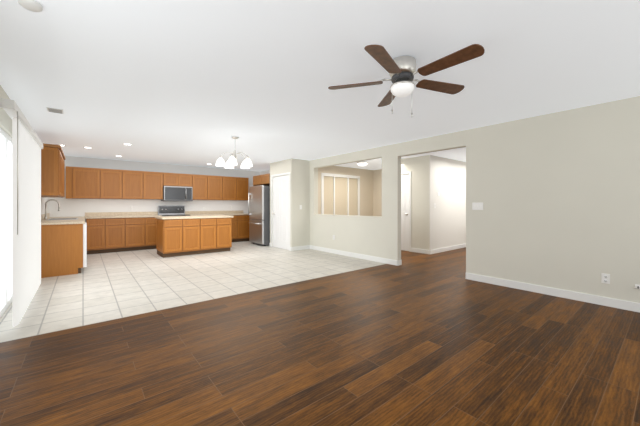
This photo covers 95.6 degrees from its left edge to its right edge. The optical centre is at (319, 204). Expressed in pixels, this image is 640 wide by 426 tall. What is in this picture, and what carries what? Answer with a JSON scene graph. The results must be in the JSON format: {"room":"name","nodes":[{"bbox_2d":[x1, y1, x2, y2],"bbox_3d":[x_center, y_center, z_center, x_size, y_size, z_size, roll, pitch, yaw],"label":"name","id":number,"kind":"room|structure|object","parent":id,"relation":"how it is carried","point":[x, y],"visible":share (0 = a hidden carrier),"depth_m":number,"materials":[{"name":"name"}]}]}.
{"room":"empty living room","nodes":[
{"label":"empty living room","id":0,"kind":"room"},
{"bbox_2d":[0,241,385,342],"bbox_3d":[-2.661,1.245,6.607,5.800,0.050,6.040,0,0,-39],"label":"floor","id":1,"kind":"structure","parent":0,"point":[101,287],"depth_m":4.69,"materials":[{"name":"white tile"}]},
{"bbox_2d":[41,222,86,276],"bbox_3d":[-4.654,0.780,5.293,0.611,0.880,0.687,0,0,-39],"label":"base cabinet","id":2,"kind":"object","parent":1,"relation":"on","point":[63,245],"depth_m":5.02,"materials":[{"name":"brown wood"}]},
{"bbox_2d":[41,217,84,224],"bbox_3d":[-5.421,0.315,6.139,0.688,0.040,3.027,0,0,-39],"label":"countertop","id":3,"kind":"structure","parent":2,"relation":"on","point":[50,220],"depth_m":5.19,"materials":[{"name":"beige stone"}]},
{"bbox_2d":[44,199,59,218],"bbox_3d":[-5.489,0.085,5.943,0.245,0.403,0.107,0,0,-39],"label":"faucet","id":4,"kind":"object","parent":3,"relation":"on","point":[45,217],"visible":1,"depth_m":5.87,"materials":[{"name":"silver metal"}]},
{"bbox_2d":[86,219,108,253],"bbox_3d":[-5.724,0.777,7.447,0.437,0.885,0.616,0,0,-39],"label":"base cabinet","id":5,"kind":"object","parent":1,"relation":"on","point":[108,232],"depth_m":7.23,"materials":[{"name":"brown wood"}]},
{"bbox_2d":[85,215,136,218],"bbox_3d":[-5.261,0.315,7.819,1.674,0.040,0.626,0,0,-39],"label":"countertop","id":6,"kind":"structure","parent":5,"relation":"on","point":[86,216],"depth_m":7.50,"materials":[{"name":"beige stone"}]},
{"bbox_2d":[109,219,128,252],"bbox_3d":[-5.445,0.777,7.675,0.554,0.885,0.616,0,0,-39],"label":"base cabinet","id":7,"kind":"object","parent":1,"relation":"on","point":[118,228],"depth_m":7.50,"materials":[{"name":"brown wood"}]},
{"bbox_2d":[129,215,148,250],"bbox_3d":[-5.108,0.777,7.951,0.584,0.885,0.616,0,0,-39],"label":"base cabinet","id":8,"kind":"object","parent":1,"relation":"on","point":[139,227],"depth_m":7.78,"materials":[{"name":"brown wood"}]},
{"bbox_2d":[149,215,160,248],"bbox_3d":[-4.801,0.777,8.201,0.477,0.885,0.616,0,0,-39],"label":"base cabinet","id":9,"kind":"object","parent":1,"relation":"on","point":[152,220],"depth_m":7.98,"materials":[{"name":"brown wood"}]},
{"bbox_2d":[158,206,189,215],"bbox_3d":[-4.304,0.620,8.563,0.738,1.200,0.682,0,0,-39],"label":"stove","id":10,"kind":"object","parent":1,"relation":"on","point":[171,210],"visible":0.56,"depth_m":8.74,"materials":[{"name":"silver metal"}]},
{"bbox_2d":[156,219,231,257],"bbox_3d":[-3.204,0.775,7.454,1.634,0.890,0.800,0,0,-39],"label":"kitchen island","id":11,"kind":"object","parent":1,"relation":"on","point":[186,235],"depth_m":7.07,"materials":[{"name":"brown wood"}]},
{"bbox_2d":[155,215,232,218],"bbox_3d":[-3.211,0.307,7.462,1.690,0.046,0.860,0,0,-39],"label":"island countertop","id":12,"kind":"structure","parent":11,"relation":"on","point":[197,216],"depth_m":7.19,"materials":[{"name":"beige stone"}]},
{"bbox_2d":[229,215,240,241],"bbox_3d":[-3.102,0.777,9.589,0.624,0.885,0.616,0,0,-39],"label":"base cabinet","id":13,"kind":"object","parent":1,"relation":"on","point":[236,220],"depth_m":9.51,"materials":[{"name":"brown wood"}]},
{"bbox_2d":[241,215,248,240],"bbox_3d":[-2.749,0.777,9.878,0.557,0.885,0.616,0,0,-39],"label":"base cabinet","id":14,"kind":"object","parent":1,"relation":"on","point":[244,218],"depth_m":9.70,"materials":[{"name":"brown wood"}]},
{"bbox_2d":[248,185,269,245],"bbox_3d":[-1.650,0.320,9.099,0.942,1.800,0.860,0,0,-39],"label":"refrigerator","id":15,"kind":"object","parent":1,"relation":"on","point":[259,211],"visible":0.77,"depth_m":8.66,"materials":[{"name":"grey metal"}]},
{"bbox_2d":[0,247,639,425],"bbox_3d":[1.521,1.245,4.729,9.900,0.050,8.440,0,0,-39],"label":"floor","id":16,"kind":"structure","parent":0,"point":[422,339],"depth_m":2.27,"materials":[{"name":"brown wood"}]},
{"bbox_2d":[0,85,639,302],"bbox_3d":[0.604,-0.010,5.852,9.900,2.460,11.340,0,0,-39],"label":"wall","id":17,"kind":"structure","parent":0,"point":[557,194],"depth_m":4.38,"materials":[{"name":"beige paint"}]},
{"bbox_2d":[0,128,11,317],"bbox_3d":[-3.689,0.191,3.378,0.060,2.052,2.094,0,0,-39],"label":"sliding glass door","id":18,"kind":"structure","parent":17,"relation":"attached to","point":[5,220],"depth_m":3.36,"materials":[{"name":"white"}]},
{"bbox_2d":[0,98,42,327],"bbox_3d":[-3.531,0.128,3.442,0.201,2.115,2.400,0,0,-39],"label":"vertical blinds","id":19,"kind":"object","parent":17,"relation":"attached to","point":[27,145],"visible":1,"depth_m":3.15,"materials":[{"name":"white plastic"}]},
{"bbox_2d":[41,213,48,220],"bbox_3d":[-5.679,0.245,5.929,0.022,0.099,3.027,0,0,-39],"label":"backsplash","id":20,"kind":"structure","parent":17,"relation":"attached to","point":[43,215],"depth_m":5.95,"materials":[{"name":"beige stone"}]},
{"bbox_2d":[41,143,60,197],"bbox_3d":[-4.763,-0.595,5.066,0.347,0.870,0.497,0,0,-39],"label":"upper cabinet","id":21,"kind":"object","parent":17,"relation":"attached to","point":[53,158],"depth_m":4.92,"materials":[{"name":"brown wood"}]},
{"bbox_2d":[41,151,64,197],"bbox_3d":[-5.012,-0.595,5.370,0.347,0.870,0.550,0,0,-39],"label":"upper cabinet","id":22,"kind":"object","parent":17,"relation":"attached to","point":[62,154],"depth_m":5.65,"materials":[{"name":"brown wood"}]},
{"bbox_2d":[70,167,105,197],"bbox_3d":[-5.950,-0.550,7.437,0.616,0.780,0.347,0,0,-39],"label":"upper cabinet","id":23,"kind":"object","parent":17,"relation":"attached to","point":[89,183],"depth_m":7.30,"materials":[{"name":"brown wood"}]},
{"bbox_2d":[106,170,125,197],"bbox_3d":[-5.581,-0.550,7.739,0.601,0.780,0.347,0,0,-39],"label":"upper cabinet","id":24,"kind":"object","parent":17,"relation":"attached to","point":[115,179],"depth_m":7.67,"materials":[{"name":"brown wood"}]},
{"bbox_2d":[126,170,145,197],"bbox_3d":[-5.213,-0.550,8.040,0.609,0.780,0.347,0,0,-39],"label":"upper cabinet","id":25,"kind":"object","parent":17,"relation":"attached to","point":[135,180],"depth_m":7.95,"materials":[{"name":"brown wood"}]},
{"bbox_2d":[146,171,161,199],"bbox_3d":[-4.859,-0.550,8.329,0.564,0.780,0.347,0,0,-39],"label":"upper cabinet","id":26,"kind":"object","parent":17,"relation":"attached to","point":[153,180],"depth_m":8.24,"materials":[{"name":"brown wood"}]},
{"bbox_2d":[85,211,244,214],"bbox_3d":[-4.411,0.245,8.904,4.364,0.099,0.021,0,0,-39],"label":"backsplash","id":27,"kind":"structure","parent":17,"relation":"attached to","point":[186,212],"depth_m":9.01,"materials":[{"name":"beige stone"}]},
{"bbox_2d":[162,172,181,185],"bbox_3d":[-4.462,-0.748,8.653,0.459,0.385,0.347,0,0,-39],"label":"upper cabinet","id":28,"kind":"object","parent":17,"relation":"attached to","point":[167,179],"depth_m":8.52,"materials":[{"name":"brown wood"}]},
{"bbox_2d":[161,186,192,200],"bbox_3d":[-4.296,-0.333,8.720,0.780,0.435,0.452,0,0,-39],"label":"microwave","id":29,"kind":"object","parent":28,"relation":"attached to","point":[175,193],"visible":1,"depth_m":8.56,"materials":[{"name":"silver metal"}]},
{"bbox_2d":[182,174,193,185],"bbox_3d":[-4.198,-0.748,8.869,0.458,0.385,0.347,0,0,-39],"label":"upper cabinet","id":30,"kind":"object","parent":17,"relation":"attached to","point":[187,179],"depth_m":8.81,"materials":[{"name":"brown wood"}]},
{"bbox_2d":[190,174,209,199],"bbox_3d":[-3.821,-0.550,9.177,0.515,0.780,0.347,0,0,-39],"label":"upper cabinet","id":31,"kind":"object","parent":17,"relation":"attached to","point":[201,188],"depth_m":9.06,"materials":[{"name":"brown wood"}]},
{"bbox_2d":[210,175,225,199],"bbox_3d":[-3.486,-0.550,9.451,0.609,0.780,0.347,0,0,-39],"label":"upper cabinet","id":32,"kind":"object","parent":17,"relation":"attached to","point":[217,184],"depth_m":9.38,"materials":[{"name":"brown wood"}]},
{"bbox_2d":[226,178,237,199],"bbox_3d":[-3.114,-0.550,9.755,0.610,0.780,0.347,0,0,-39],"label":"upper cabinet","id":33,"kind":"object","parent":17,"relation":"attached to","point":[231,183],"depth_m":9.68,"materials":[{"name":"brown wood"}]},
{"bbox_2d":[238,178,248,200],"bbox_3d":[-2.779,-0.550,10.028,0.514,0.780,0.347,0,0,-39],"label":"upper cabinet","id":34,"kind":"object","parent":17,"relation":"attached to","point":[243,183],"depth_m":9.94,"materials":[{"name":"brown wood"}]},
{"bbox_2d":[253,173,269,185],"bbox_3d":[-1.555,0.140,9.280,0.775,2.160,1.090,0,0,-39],"label":"upper cabinet","id":35,"kind":"object","parent":17,"relation":"attached to","point":[263,179],"visible":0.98,"depth_m":9.03,"materials":[{"name":"brown wood"}]},
{"bbox_2d":[272,175,288,249],"bbox_3d":[-1.117,0.202,8.127,0.119,2.028,0.872,0,0,-39],"label":"pantry door","id":36,"kind":"structure","parent":17,"relation":"in","point":[280,213],"depth_m":8.12,"materials":[{"name":"white wood"}]},
{"bbox_2d":[271,172,289,250],"bbox_3d":[-1.112,0.170,8.131,0.014,2.100,1.000,0,0,-39],"label":"trim","id":37,"kind":"structure","parent":17,"relation":"attached to","point":[288,173],"depth_m":8.47,"materials":[{"name":"white wood"}]},
{"bbox_2d":[290,245,308,250],"bbox_3d":[-0.542,1.167,7.881,0.586,0.105,0.029,0,0,-39],"label":"baseboard","id":38,"kind":"structure","parent":17,"relation":"attached to","point":[306,246],"depth_m":7.85,"materials":[{"name":"white wood"}]},
{"bbox_2d":[321,173,359,214],"bbox_3d":[0.679,-0.270,9.355,1.690,1.420,0.070,0,0,-39],"label":"trim","id":39,"kind":"structure","parent":17,"relation":"attached to","point":[338,194],"depth_m":9.33,"materials":[{"name":"white"}]},
{"bbox_2d":[313,214,381,217],"bbox_3d":[0.614,0.260,7.088,0.144,0.020,2.340,0,0,-39],"label":"trim","id":40,"kind":"structure","parent":17,"relation":"attached to","point":[313,214],"depth_m":7.00,"materials":[{"name":"white wood"}]},
{"bbox_2d":[309,245,398,265],"bbox_3d":[0.637,1.167,6.954,0.019,0.105,2.936,0,0,-39],"label":"baseboard","id":41,"kind":"structure","parent":17,"relation":"attached to","point":[372,258],"depth_m":6.66,"materials":[{"name":"white wood"}]},
{"bbox_2d":[401,174,408,250],"bbox_3d":[2.095,0.202,7.910,0.119,2.028,0.752,0,0,-39],"label":"hall door","id":42,"kind":"structure","parent":17,"relation":"in","point":[404,212],"depth_m":7.74,"materials":[{"name":"white wood"}]},
{"bbox_2d":[401,171,410,251],"bbox_3d":[2.100,0.170,7.914,0.014,2.100,0.880,0,0,-39],"label":"trim","id":43,"kind":"structure","parent":17,"relation":"attached to","point":[409,172],"depth_m":7.60,"materials":[{"name":"white wood"}]},
{"bbox_2d":[411,248,428,253],"bbox_3d":[2.540,1.167,7.376,0.019,0.105,0.510,0,0,-39],"label":"baseboard","id":44,"kind":"structure","parent":17,"relation":"attached to","point":[416,250],"depth_m":7.35,"materials":[{"name":"white wood"}]},
{"bbox_2d":[429,244,465,253],"bbox_3d":[3.631,1.167,7.902,2.376,0.105,0.016,0,0,-39],"label":"baseboard","id":45,"kind":"structure","parent":17,"relation":"attached to","point":[444,249],"depth_m":7.65,"materials":[{"name":"white wood"}]},
{"bbox_2d":[472,203,482,209],"bbox_3d":[2.522,0.020,4.643,0.014,0.118,0.165,0,0,-39],"label":"light switch","id":46,"kind":"object","parent":17,"relation":"attached to","point":[477,206],"visible":1,"depth_m":4.64,"materials":[{"name":"white plastic"}]},
{"bbox_2d":[466,273,639,312],"bbox_3d":[3.540,1.167,3.400,0.016,0.105,3.585,0,0,-39],"label":"baseboard","id":47,"kind":"structure","parent":17,"relation":"attached to","point":[608,302],"depth_m":3.83,"materials":[{"name":"white wood"}]},
{"bbox_2d":[601,273,609,283],"bbox_3d":[3.454,0.890,3.507,0.008,0.118,0.075,0,0,-39],"label":"electrical outlet","id":48,"kind":"object","parent":17,"relation":"attached to","point":[605,278],"visible":1,"depth_m":3.51,"materials":[{"name":"white plastic"}]},
{"bbox_2d":[0,0,639,170],"bbox_3d":[0.604,-1.290,5.852,9.900,0.100,11.340,0,0,-39],"label":"ceiling","id":49,"kind":"structure","parent":0,"point":[200,83],"depth_m":2.67,"materials":[{"name":"white paint"}]},
{"bbox_2d":[18,0,42,11],"bbox_3d":[-1.775,-1.224,1.778,0.110,0.031,0.110,0,0,-39],"label":"smoke detector","id":50,"kind":"object","parent":49,"relation":"attached to","point":[33,5],"visible":1,"depth_m":1.76,"materials":[{"name":"white plastic"}]},
{"bbox_2d":[46,107,63,113],"bbox_3d":[-3.463,-1.234,3.796,0.160,0.011,0.220,0,0,-39],"label":"ceiling vent","id":51,"kind":"object","parent":49,"relation":"in","point":[55,110],"visible":1,"depth_m":3.77,"materials":[{"name":"white metal"}]},
{"bbox_2d":[216,136,252,168],"bbox_3d":[-1.565,-0.969,5.309,0.647,0.538,0.629,0,0,-39],"label":"chandelier","id":52,"kind":"object","parent":49,"relation":"hanging from","point":[231,162],"visible":1,"depth_m":5.20,"materials":[{"name":"white glass"}]},
{"bbox_2d":[357,161,367,165],"bbox_3d":[1.230,-1.182,8.404,0.320,0.114,0.320,0,0,-39],"label":"dome ceiling light","id":53,"kind":"object","parent":49,"relation":"attached to","point":[363,163],"visible":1,"depth_m":8.29,"materials":[{"name":"white glass"}]},
{"bbox_2d":[328,44,484,117],"bbox_3d":[0.740,-0.994,2.457,1.260,0.488,1.212,0,0,-39],"label":"ceiling fan","id":54,"kind":"object","parent":49,"relation":"hanging from","point":[401,71],"visible":1,"depth_m":2.40,"materials":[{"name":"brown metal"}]}
]}

